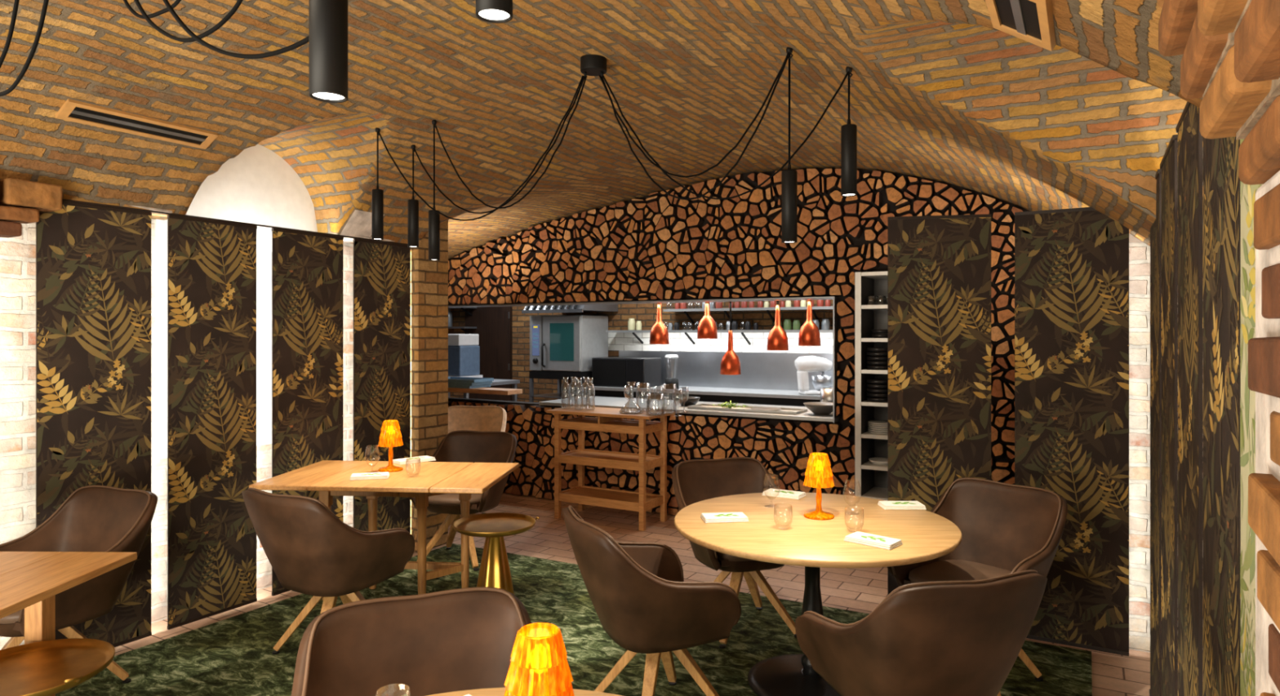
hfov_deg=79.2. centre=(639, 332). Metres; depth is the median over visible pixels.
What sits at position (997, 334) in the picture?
log
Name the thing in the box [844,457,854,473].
log
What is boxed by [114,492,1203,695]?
floor
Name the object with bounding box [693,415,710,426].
log
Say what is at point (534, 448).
log
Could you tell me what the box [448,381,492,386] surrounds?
tray
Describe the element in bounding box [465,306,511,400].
door
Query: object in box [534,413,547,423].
log
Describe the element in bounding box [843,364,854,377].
log
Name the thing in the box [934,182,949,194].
log
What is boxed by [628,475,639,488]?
log
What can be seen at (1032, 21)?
ceiling vent
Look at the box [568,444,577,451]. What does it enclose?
log
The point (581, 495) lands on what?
shelf
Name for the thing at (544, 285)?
log
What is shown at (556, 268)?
log
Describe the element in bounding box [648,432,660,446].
log
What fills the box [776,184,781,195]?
log
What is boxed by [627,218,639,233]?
log
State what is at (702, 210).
log
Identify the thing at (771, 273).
log
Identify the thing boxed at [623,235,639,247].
log
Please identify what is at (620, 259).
log
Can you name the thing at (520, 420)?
log
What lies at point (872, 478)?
shelving unit
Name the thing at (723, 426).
log
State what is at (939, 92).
ceiling
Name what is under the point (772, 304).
jar
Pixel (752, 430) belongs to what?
log
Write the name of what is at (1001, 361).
log
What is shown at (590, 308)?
extractor hood
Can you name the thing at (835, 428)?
log
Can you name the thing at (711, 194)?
log
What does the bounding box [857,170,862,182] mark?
log
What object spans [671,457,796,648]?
armchair
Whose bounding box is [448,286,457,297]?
log
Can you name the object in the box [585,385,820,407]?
countertop
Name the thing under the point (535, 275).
log
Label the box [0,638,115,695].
tray table
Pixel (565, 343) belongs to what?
oven
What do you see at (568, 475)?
log
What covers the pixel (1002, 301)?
log
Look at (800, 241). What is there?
log
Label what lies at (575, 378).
glass carafe
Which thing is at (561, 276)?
log
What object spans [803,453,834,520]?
table lamp
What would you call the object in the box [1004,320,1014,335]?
log
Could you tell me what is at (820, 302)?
jar
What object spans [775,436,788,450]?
log
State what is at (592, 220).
log
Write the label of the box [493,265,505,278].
log
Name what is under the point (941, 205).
log
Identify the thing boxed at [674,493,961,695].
round table
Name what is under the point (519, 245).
log
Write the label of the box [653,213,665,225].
log
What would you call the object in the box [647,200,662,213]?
log
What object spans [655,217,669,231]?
log
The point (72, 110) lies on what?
ceiling vent
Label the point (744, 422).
log
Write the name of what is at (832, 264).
log
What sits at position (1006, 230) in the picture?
log
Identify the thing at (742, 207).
log
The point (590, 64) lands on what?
ceiling canopy
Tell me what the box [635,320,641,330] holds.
jar
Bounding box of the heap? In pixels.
[712,400,747,408]
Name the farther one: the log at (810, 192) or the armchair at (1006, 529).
the log at (810, 192)
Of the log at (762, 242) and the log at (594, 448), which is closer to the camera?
the log at (762, 242)
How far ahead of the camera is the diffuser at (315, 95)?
1.30 m
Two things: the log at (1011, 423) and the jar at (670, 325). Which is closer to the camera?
the log at (1011, 423)
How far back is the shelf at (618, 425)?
6.50 m
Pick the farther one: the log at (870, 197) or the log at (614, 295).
the log at (614, 295)
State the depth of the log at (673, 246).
6.73 m
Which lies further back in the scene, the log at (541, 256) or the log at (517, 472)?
the log at (517, 472)
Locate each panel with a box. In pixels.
[35,200,151,648]
[167,214,257,630]
[271,228,343,596]
[352,238,411,533]
[887,213,991,595]
[1014,207,1128,656]
[1149,168,1161,695]
[1160,134,1177,695]
[1175,101,1202,695]
[1202,136,1240,695]
[1240,138,1263,695]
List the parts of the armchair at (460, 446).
leg, leg, seat, leg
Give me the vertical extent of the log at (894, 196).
0.118 m
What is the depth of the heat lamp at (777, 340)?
6.58 m
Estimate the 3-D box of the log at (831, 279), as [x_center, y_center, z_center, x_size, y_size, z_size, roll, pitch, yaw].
[1.503,-0.412,6.078,0.082,0.086,0.078,0,0,30]
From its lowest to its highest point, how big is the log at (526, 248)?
0.085 m
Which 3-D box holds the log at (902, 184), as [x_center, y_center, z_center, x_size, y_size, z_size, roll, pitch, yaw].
[1.960,-1.118,5.800,0.079,0.098,0.102,0,0,30]
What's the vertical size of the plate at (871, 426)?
0.015 m
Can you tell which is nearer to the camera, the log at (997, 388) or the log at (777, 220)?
the log at (997, 388)
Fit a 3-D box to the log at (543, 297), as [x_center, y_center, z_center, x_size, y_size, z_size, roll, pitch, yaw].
[-0.923,-0.348,7.476,0.091,0.111,0.083,0,0,30]
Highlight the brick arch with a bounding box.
[1156,0,1279,185]
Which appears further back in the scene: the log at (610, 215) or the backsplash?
the backsplash
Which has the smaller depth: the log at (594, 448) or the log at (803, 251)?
the log at (803, 251)
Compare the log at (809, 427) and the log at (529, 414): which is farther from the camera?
the log at (529, 414)
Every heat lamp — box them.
[649,303,669,344]
[697,302,717,338]
[720,302,741,374]
[766,300,788,351]
[798,300,820,346]
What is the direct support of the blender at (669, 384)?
on the countertop at (707, 394)
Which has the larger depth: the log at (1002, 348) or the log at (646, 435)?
the log at (646, 435)
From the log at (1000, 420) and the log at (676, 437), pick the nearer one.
the log at (1000, 420)
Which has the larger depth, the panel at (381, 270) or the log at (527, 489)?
the log at (527, 489)
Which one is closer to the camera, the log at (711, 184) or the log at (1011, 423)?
the log at (1011, 423)
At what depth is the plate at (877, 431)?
5.87 m
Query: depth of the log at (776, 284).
6.27 m
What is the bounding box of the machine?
[448,333,482,377]
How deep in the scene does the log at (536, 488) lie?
7.50 m
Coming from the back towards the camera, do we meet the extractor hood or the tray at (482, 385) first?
the extractor hood
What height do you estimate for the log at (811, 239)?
0.120 m
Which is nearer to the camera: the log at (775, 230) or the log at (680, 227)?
the log at (775, 230)
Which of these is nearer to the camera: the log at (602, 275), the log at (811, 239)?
the log at (811, 239)
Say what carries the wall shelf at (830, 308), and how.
attached to the wall at (646, 313)
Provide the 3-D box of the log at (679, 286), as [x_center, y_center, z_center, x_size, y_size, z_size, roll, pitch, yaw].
[0.361,-0.413,6.737,0.094,0.087,0.079,0,0,30]
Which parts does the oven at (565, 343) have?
control panel, handle, door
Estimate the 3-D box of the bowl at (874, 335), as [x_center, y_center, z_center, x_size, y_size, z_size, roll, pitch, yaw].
[1.846,0.026,5.917,0.140,0.030,0.140,0,0,30]
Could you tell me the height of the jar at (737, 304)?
0.082 m
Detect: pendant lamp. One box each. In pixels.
[308,0,347,102]
[371,75,583,239]
[407,75,585,247]
[428,75,586,260]
[475,0,512,22]
[599,47,797,243]
[602,66,857,199]
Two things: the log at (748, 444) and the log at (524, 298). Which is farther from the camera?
the log at (524, 298)
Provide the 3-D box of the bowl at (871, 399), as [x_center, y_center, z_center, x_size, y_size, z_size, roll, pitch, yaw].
[1.828,0.511,5.927,0.176,0.030,0.176,0,0,30]
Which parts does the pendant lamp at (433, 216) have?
lamp shade, drop cord, swag cord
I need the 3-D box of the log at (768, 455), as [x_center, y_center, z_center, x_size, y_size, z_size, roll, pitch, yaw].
[1.054,1.005,6.336,0.104,0.081,0.080,0,0,30]
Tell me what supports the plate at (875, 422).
on the plate at (869, 424)
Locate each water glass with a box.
[376,685,410,695]
[773,506,792,529]
[844,507,864,533]
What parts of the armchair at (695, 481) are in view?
leg, leg, seat, leg, leg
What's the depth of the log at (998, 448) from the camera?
5.43 m
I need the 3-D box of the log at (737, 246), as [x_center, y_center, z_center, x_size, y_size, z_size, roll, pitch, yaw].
[0.816,-0.714,6.454,0.133,0.119,0.114,0,0,30]
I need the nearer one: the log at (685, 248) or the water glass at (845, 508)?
the water glass at (845, 508)
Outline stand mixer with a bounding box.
[794,355,831,395]
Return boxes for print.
[715,514,737,516]
[861,535,887,542]
[893,502,915,504]
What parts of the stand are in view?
leg, leg, frame, leg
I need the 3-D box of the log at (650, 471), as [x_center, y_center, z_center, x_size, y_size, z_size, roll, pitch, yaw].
[0.095,1.216,6.892,0.109,0.068,0.075,0,0,30]
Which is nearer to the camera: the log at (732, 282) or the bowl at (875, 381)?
the bowl at (875, 381)
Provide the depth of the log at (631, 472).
6.95 m
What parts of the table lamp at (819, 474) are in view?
stem, lamp shade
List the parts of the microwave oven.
door, control panel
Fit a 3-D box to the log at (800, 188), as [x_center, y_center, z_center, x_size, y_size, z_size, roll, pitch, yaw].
[1.274,-1.131,6.210,0.085,0.097,0.079,0,0,30]
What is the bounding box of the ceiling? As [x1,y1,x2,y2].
[0,0,1203,282]
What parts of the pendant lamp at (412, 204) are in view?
lamp shade, drop cord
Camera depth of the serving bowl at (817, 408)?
6.23 m
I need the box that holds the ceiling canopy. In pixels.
[580,54,606,75]
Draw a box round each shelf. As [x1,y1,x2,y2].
[448,306,476,315]
[448,326,476,333]
[559,417,663,435]
[559,448,663,471]
[559,485,663,511]
[605,329,832,345]
[662,306,832,324]
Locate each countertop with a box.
[538,395,839,422]
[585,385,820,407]
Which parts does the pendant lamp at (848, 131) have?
lamp shade, drop cord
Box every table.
[0,551,137,695]
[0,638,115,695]
[248,460,519,600]
[426,687,622,695]
[448,378,519,401]
[453,512,539,595]
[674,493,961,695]
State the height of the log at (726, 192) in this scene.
0.088 m
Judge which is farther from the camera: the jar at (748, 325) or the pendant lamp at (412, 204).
the jar at (748, 325)
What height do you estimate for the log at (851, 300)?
0.112 m
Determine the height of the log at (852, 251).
0.070 m
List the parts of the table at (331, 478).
leg, drawer, leg, leg, leg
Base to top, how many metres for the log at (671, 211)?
0.081 m
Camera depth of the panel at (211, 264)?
4.32 m
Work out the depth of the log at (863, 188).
5.93 m
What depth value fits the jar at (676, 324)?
9.63 m
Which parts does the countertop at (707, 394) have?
door, door, door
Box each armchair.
[0,485,157,684]
[241,488,414,654]
[291,586,531,695]
[408,430,516,571]
[448,405,506,514]
[562,505,741,695]
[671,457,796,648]
[795,569,1047,695]
[887,477,1067,695]
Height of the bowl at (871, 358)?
0.030 m
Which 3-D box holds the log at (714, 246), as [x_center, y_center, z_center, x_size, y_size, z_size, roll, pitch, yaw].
[0.638,-0.725,6.558,0.095,0.109,0.112,0,0,30]
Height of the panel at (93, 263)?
2.211 m
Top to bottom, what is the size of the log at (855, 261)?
0.081 m
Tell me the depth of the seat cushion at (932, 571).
3.59 m
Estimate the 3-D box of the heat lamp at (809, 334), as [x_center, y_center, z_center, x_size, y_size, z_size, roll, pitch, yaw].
[1.423,-0.345,6.499,0.184,0.910,0.184,0,0,30]
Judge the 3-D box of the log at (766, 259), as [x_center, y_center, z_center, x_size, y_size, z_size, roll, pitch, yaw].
[1.056,-0.603,6.330,0.143,0.123,0.087,0,0,30]
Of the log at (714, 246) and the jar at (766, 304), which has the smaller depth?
the log at (714, 246)
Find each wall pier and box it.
[410,220,448,552]
[1255,170,1279,695]
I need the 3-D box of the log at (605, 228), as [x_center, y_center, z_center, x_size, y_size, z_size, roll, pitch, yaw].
[-0.306,-0.941,7.112,0.101,0.131,0.095,0,0,30]
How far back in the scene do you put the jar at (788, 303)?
8.91 m
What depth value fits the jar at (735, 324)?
9.27 m
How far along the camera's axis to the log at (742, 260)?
6.42 m
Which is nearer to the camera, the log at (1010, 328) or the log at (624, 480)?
the log at (1010, 328)
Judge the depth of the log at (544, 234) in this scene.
7.45 m
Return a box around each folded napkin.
[349,471,389,480]
[392,455,435,465]
[700,512,748,523]
[761,488,805,499]
[844,531,902,550]
[877,501,926,510]
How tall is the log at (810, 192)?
0.112 m
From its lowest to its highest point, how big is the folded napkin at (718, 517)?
0.021 m
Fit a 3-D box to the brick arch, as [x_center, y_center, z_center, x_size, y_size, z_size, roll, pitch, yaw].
[0.605,-0.489,0.543,0.701,0.586,1.145,0,0,30]
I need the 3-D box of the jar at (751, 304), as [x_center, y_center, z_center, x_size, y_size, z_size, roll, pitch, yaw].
[1.321,-0.331,9.166,0.063,0.081,0.063,0,0,30]
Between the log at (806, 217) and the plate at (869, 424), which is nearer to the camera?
the plate at (869, 424)
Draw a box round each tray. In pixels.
[448,377,493,382]
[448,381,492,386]
[448,384,490,388]
[453,512,535,537]
[687,404,807,414]
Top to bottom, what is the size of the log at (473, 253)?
0.093 m
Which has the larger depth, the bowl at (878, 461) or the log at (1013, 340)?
the bowl at (878, 461)
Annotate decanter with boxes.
[618,382,644,414]
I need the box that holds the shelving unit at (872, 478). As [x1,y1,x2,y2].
[854,271,887,501]
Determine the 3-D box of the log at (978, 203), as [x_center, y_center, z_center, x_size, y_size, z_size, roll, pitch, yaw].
[2.414,-0.924,5.542,0.072,0.112,0.095,0,0,30]
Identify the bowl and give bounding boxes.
[676,396,699,406]
[803,402,832,414]
[811,375,831,391]
[866,347,887,351]
[866,351,887,356]
[866,355,887,360]
[866,360,887,365]
[866,364,887,369]
[866,378,887,384]
[866,383,887,388]
[866,387,887,393]
[866,392,887,397]
[866,396,887,402]
[871,329,887,333]
[871,333,887,337]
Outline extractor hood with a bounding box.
[521,304,617,313]
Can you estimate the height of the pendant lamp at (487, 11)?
0.564 m
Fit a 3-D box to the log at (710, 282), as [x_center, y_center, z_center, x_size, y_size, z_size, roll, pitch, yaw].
[0.609,-0.423,6.576,0.084,0.118,0.109,0,0,30]
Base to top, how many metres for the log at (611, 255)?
0.097 m
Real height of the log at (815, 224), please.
0.082 m
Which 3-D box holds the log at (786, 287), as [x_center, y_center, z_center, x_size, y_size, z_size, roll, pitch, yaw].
[1.188,-0.350,6.246,0.079,0.122,0.102,0,0,30]
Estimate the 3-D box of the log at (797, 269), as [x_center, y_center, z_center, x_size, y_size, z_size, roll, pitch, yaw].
[1.252,-0.502,6.208,0.095,0.076,0.102,0,0,30]
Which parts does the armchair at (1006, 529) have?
leg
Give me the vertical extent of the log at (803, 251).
0.147 m
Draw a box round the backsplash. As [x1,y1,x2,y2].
[618,351,832,391]
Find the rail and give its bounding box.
[62,199,407,245]
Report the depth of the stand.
9.99 m
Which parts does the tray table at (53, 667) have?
handle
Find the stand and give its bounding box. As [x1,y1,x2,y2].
[528,370,591,402]
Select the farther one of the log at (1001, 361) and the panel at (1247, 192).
the log at (1001, 361)
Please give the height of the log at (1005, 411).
0.073 m
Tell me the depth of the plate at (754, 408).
6.59 m
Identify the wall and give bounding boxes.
[0,177,62,237]
[0,218,353,650]
[155,143,317,459]
[448,168,1014,515]
[448,299,832,402]
[1128,233,1203,653]
[1248,183,1279,695]
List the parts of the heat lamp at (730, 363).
lamp shade, rod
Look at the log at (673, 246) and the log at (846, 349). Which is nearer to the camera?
the log at (846, 349)
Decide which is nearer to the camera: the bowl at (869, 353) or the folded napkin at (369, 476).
the folded napkin at (369, 476)
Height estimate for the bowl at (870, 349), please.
0.030 m
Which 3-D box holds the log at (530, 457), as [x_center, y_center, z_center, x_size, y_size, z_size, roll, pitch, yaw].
[-1.055,1.238,7.558,0.104,0.132,0.073,0,0,30]
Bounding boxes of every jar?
[627,318,635,330]
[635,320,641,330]
[668,323,672,330]
[674,322,679,330]
[675,302,679,309]
[680,302,686,309]
[702,302,705,308]
[709,302,715,308]
[715,302,722,308]
[725,320,729,329]
[728,302,733,308]
[731,320,737,329]
[734,302,739,307]
[741,301,746,307]
[745,321,751,329]
[748,301,754,307]
[753,323,758,329]
[757,301,763,307]
[764,301,768,307]
[769,301,776,307]
[779,301,784,307]
[783,320,791,329]
[785,300,791,306]
[792,320,800,329]
[793,300,799,306]
[800,300,806,306]
[812,320,819,329]
[817,299,823,306]
[821,319,830,329]
[825,299,831,306]
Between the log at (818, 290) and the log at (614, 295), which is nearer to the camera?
the log at (818, 290)
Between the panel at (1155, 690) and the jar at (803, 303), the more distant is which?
the jar at (803, 303)
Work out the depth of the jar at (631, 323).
10.03 m
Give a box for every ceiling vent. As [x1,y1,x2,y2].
[55,98,217,149]
[985,0,1056,51]
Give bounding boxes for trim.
[132,205,394,241]
[448,296,839,422]
[608,333,832,353]
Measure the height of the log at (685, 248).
0.077 m
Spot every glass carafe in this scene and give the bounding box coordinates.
[560,377,570,408]
[573,377,583,409]
[581,377,590,408]
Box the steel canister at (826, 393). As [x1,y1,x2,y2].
[820,387,832,402]
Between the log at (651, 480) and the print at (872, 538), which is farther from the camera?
the log at (651, 480)
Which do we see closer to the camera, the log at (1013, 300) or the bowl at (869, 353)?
the log at (1013, 300)
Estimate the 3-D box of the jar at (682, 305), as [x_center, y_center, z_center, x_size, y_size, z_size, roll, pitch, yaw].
[0.543,-0.344,9.652,0.082,0.106,0.082,0,0,30]
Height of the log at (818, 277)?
0.084 m
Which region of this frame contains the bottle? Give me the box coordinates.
[448,309,452,326]
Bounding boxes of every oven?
[529,315,608,372]
[591,356,661,388]
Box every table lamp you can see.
[377,419,403,472]
[504,622,574,695]
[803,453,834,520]
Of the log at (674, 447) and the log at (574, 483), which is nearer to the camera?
the log at (674, 447)
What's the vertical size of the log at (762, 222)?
0.080 m
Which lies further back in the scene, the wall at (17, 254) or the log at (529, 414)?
the log at (529, 414)
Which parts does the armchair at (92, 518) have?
seat, leg, leg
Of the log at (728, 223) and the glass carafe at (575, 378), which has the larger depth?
the glass carafe at (575, 378)
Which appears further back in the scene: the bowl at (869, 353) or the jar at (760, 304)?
the jar at (760, 304)
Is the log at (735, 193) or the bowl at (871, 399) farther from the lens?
the log at (735, 193)
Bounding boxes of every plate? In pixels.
[751,407,782,410]
[867,422,887,426]
[867,425,887,428]
[867,426,887,431]
[867,428,887,432]
[867,430,887,434]
[868,420,887,425]
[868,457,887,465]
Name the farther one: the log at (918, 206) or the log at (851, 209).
the log at (851, 209)
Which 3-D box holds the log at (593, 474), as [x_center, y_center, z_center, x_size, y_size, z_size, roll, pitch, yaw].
[-0.427,1.332,7.187,0.094,0.096,0.087,0,0,30]
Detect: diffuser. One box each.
[312,93,344,99]
[478,8,509,19]
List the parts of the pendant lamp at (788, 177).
swag cord, lamp shade, drop cord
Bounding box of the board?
[448,387,522,395]
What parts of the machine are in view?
lid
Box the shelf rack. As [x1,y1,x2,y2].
[546,406,675,531]
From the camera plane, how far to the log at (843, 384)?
6.00 m
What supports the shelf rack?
on the floor
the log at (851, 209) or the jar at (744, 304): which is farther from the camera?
the jar at (744, 304)
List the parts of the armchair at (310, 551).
leg, leg, leg, leg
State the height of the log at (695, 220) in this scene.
0.099 m
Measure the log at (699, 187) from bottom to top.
0.100 m
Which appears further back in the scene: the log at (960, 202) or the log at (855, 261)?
the log at (855, 261)
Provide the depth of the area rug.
3.85 m
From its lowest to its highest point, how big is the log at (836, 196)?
0.091 m
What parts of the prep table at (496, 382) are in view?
leg, leg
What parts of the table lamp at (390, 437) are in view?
stem, lamp shade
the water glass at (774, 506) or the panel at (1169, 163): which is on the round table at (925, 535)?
the water glass at (774, 506)
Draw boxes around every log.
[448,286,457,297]
[450,259,465,268]
[454,285,466,295]
[457,279,468,288]
[468,266,481,277]
[469,248,482,257]
[471,272,488,287]
[482,266,494,278]
[487,255,499,266]
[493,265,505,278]
[502,264,512,277]
[505,253,517,263]
[505,422,515,432]
[511,251,524,263]
[511,484,524,495]
[512,282,526,293]
[512,466,524,479]
[513,238,526,250]
[513,414,528,424]
[513,452,520,462]
[518,440,532,451]
[519,293,533,302]
[521,244,534,253]
[521,482,535,496]
[522,407,539,421]
[525,452,538,466]
[527,431,539,442]
[528,442,542,454]
[530,271,544,281]
[532,484,542,496]
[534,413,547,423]
[534,476,546,488]
[535,253,549,262]
[537,445,546,458]
[538,290,551,302]
[539,229,552,240]
[539,262,553,276]
[539,280,553,292]
[542,240,554,253]
[542,468,554,479]
[544,444,554,456]
[547,457,561,469]
[551,263,564,275]
[553,468,568,476]
[555,271,568,282]
[560,437,573,449]
[560,448,567,453]
[560,477,570,488]
[561,252,575,262]
[564,230,577,240]
[564,470,577,480]
[565,268,579,280]
[567,218,577,229]
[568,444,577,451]
[568,478,577,488]
[572,293,581,302]
[576,262,587,272]
[583,235,598,248]
[584,259,595,271]
[586,215,596,225]
[586,447,599,450]
[587,470,598,482]
[591,245,606,259]
[592,227,605,240]
[595,213,609,226]
[595,260,605,271]
[597,470,611,481]
[598,271,611,281]
[600,222,613,237]
[603,262,622,273]
[604,467,613,474]
[605,209,618,221]
[605,275,619,283]
[606,250,619,261]
[608,289,619,300]
[608,474,622,484]
[609,233,624,244]
[610,439,625,452]
[610,484,624,490]
[613,468,626,475]
[614,209,629,219]
[615,253,626,266]
[619,473,632,487]
[621,442,634,453]
[622,488,635,491]
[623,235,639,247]
[626,203,639,215]
[626,470,635,474]
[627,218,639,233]
[628,247,640,260]
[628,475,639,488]
[630,284,644,297]
[633,209,647,221]
[636,433,648,444]
[638,279,653,291]
[638,471,650,484]
[645,466,657,473]
[645,485,659,493]
[646,447,660,455]
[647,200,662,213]
[648,245,662,257]
[648,280,664,293]
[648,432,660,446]
[648,475,660,486]
[652,255,667,266]
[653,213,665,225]
[653,469,668,481]
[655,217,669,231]
[655,264,671,279]
[656,284,668,299]
[657,228,675,241]
[658,196,673,213]
[662,206,677,217]
[664,251,676,263]
[666,240,682,254]
[666,271,681,280]
[667,422,686,431]
[667,442,684,453]
[669,431,681,441]
[672,221,689,233]
[674,280,686,290]
[675,254,694,266]
[677,207,689,219]
[678,199,693,208]
[680,244,694,253]
[683,275,698,289]
[683,438,697,448]
[686,214,704,227]
[686,262,699,275]
[689,227,706,238]
[689,239,702,251]
[692,182,708,195]
[693,252,709,266]
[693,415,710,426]
[697,202,711,217]
[699,238,709,251]
[700,445,715,453]
[702,187,715,200]
[702,425,719,437]
[704,275,719,289]
[706,179,719,191]
[707,196,723,206]
[707,240,723,253]
[707,437,719,448]
[710,288,723,297]
[713,447,728,459]
[716,420,731,432]
[718,434,735,448]
[720,215,737,231]
[721,187,733,199]
[721,262,735,275]
[722,200,737,213]
[725,426,740,438]
[726,275,739,287]
[727,230,739,239]
[728,239,747,254]
[729,188,743,202]
[733,201,751,214]
[734,185,752,200]
[737,253,747,264]
[740,417,758,426]
[742,287,759,297]
[742,437,757,450]
[744,422,759,436]
[746,252,759,266]
[749,188,767,204]
[749,204,764,217]
[752,217,770,227]
[754,439,768,450]
[757,173,774,188]
[758,236,768,250]
[759,251,779,266]
[760,201,771,214]
[761,266,779,280]
[761,449,776,461]
[768,222,781,236]
[771,278,784,289]
[772,248,786,261]
[773,170,782,184]
[773,212,781,225]
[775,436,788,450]
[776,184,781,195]
[780,250,799,262]
[780,281,794,297]
[782,466,801,484]
[784,448,797,463]
[788,264,804,275]
[789,236,804,248]
[795,169,808,183]
[795,243,813,262]
[795,426,810,439]
[795,456,808,469]
[796,275,810,289]
[797,185,804,198]
[797,207,802,222]
[797,222,811,238]
[799,208,814,226]
[799,422,816,432]
[802,258,822,274]
[803,182,818,198]
[804,232,818,248]
[804,436,816,453]
[806,168,822,181]
[809,219,830,231]
[809,271,824,282]
[810,176,823,195]
[812,208,827,217]
[813,249,826,260]
[813,285,828,295]
[814,422,831,434]
[815,223,831,235]
[823,244,837,257]
[824,259,839,271]
[825,274,838,285]
[826,176,839,191]
[827,204,844,221]
[829,284,843,295]
[829,422,841,433]
[830,190,845,203]
[831,218,847,236]
[831,462,847,472]
[832,473,846,487]
[836,239,848,257]
[836,259,851,273]
[836,301,853,316]
[836,434,852,447]
[837,378,849,392]
[839,342,854,359]
[840,284,854,297]
[840,315,854,326]
[840,448,853,460]
[842,404,854,420]
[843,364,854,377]
[844,203,858,214]
[844,216,861,231]
[844,297,854,311]
[844,393,854,406]
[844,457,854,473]
[845,195,859,202]
[846,247,860,257]
[848,255,865,266]
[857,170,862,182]
[857,181,872,195]
[858,202,872,216]
[860,192,875,203]
[861,207,880,219]
[862,260,879,271]
[864,229,878,241]
[873,243,884,259]
[883,173,897,187]
[885,187,904,204]
[894,175,908,191]
[896,204,911,214]
[906,184,919,196]
[913,200,928,214]
[919,184,933,199]
[931,195,951,212]
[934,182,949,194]
[941,187,960,202]
[955,195,968,213]
[971,195,983,212]
[982,194,996,206]
[991,221,997,234]
[991,235,1005,249]
[991,249,1000,268]
[991,326,1005,341]
[991,378,1004,397]
[992,442,1004,456]
[995,269,1009,284]
[995,294,1009,308]
[995,341,1009,354]
[995,415,1006,427]
[996,357,1008,368]
[997,309,1014,323]
[998,225,1010,235]
[998,403,1013,413]
[1001,428,1014,442]
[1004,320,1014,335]
[1004,369,1014,382]
[1004,382,1014,399]
[1006,419,1014,427]
[1007,354,1014,366]
[1008,235,1014,246]
[1011,206,1022,214]
[1011,298,1014,308]
[1012,338,1014,350]
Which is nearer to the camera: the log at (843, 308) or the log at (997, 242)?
the log at (997, 242)
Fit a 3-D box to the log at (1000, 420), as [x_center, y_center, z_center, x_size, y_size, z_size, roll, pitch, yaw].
[2.546,0.628,5.466,0.066,0.074,0.094,0,0,30]
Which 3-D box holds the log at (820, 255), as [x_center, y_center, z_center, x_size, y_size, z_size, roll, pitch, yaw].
[1.421,-0.611,6.119,0.089,0.077,0.089,0,0,30]
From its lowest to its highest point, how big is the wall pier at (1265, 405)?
1.800 m
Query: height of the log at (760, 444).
0.075 m
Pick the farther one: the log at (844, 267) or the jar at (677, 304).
the jar at (677, 304)
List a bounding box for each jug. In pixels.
[635,382,653,411]
[645,393,665,415]
[662,384,680,413]
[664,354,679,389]
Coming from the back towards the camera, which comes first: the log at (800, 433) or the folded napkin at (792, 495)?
the log at (800, 433)
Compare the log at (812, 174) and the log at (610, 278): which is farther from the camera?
the log at (610, 278)
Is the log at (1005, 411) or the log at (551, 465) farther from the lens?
the log at (551, 465)
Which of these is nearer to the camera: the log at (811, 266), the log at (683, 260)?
the log at (811, 266)
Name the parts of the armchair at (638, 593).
leg, leg, leg, leg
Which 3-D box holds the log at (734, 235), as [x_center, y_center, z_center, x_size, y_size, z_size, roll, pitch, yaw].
[0.785,-0.817,6.495,0.081,0.073,0.073,0,0,30]
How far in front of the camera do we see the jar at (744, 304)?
9.17 m
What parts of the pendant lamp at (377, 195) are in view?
lamp shade, drop cord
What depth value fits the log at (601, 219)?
7.12 m
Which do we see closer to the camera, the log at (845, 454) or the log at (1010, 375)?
the log at (1010, 375)
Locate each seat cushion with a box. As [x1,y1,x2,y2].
[0,610,20,624]
[428,493,481,506]
[715,551,754,561]
[908,560,1011,583]
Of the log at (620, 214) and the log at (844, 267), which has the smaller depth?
the log at (844, 267)
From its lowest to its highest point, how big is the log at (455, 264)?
0.090 m
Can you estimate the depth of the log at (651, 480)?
6.84 m
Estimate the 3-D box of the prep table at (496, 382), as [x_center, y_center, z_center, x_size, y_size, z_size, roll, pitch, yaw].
[-2.222,1.090,9.351,1.200,1.020,0.940,0,0,30]
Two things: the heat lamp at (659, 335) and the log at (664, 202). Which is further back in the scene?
the heat lamp at (659, 335)
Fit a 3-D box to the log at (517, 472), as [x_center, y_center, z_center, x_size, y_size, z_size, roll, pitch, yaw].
[-1.191,1.380,7.630,0.097,0.128,0.083,0,0,30]
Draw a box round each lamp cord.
[0,0,19,67]
[0,0,48,96]
[123,0,181,18]
[133,0,243,42]
[163,0,308,58]
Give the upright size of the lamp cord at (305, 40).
0.770 m
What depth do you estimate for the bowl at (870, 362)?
5.86 m
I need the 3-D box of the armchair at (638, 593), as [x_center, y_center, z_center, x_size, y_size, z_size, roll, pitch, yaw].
[0.020,1.159,3.173,0.632,0.857,0.662,0,0,-24]
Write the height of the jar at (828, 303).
0.082 m
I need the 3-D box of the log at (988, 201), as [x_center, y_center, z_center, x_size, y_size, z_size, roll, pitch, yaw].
[2.485,-0.942,5.504,0.088,0.074,0.090,0,0,30]
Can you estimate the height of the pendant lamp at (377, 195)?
0.723 m
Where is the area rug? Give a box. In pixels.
[55,543,1092,695]

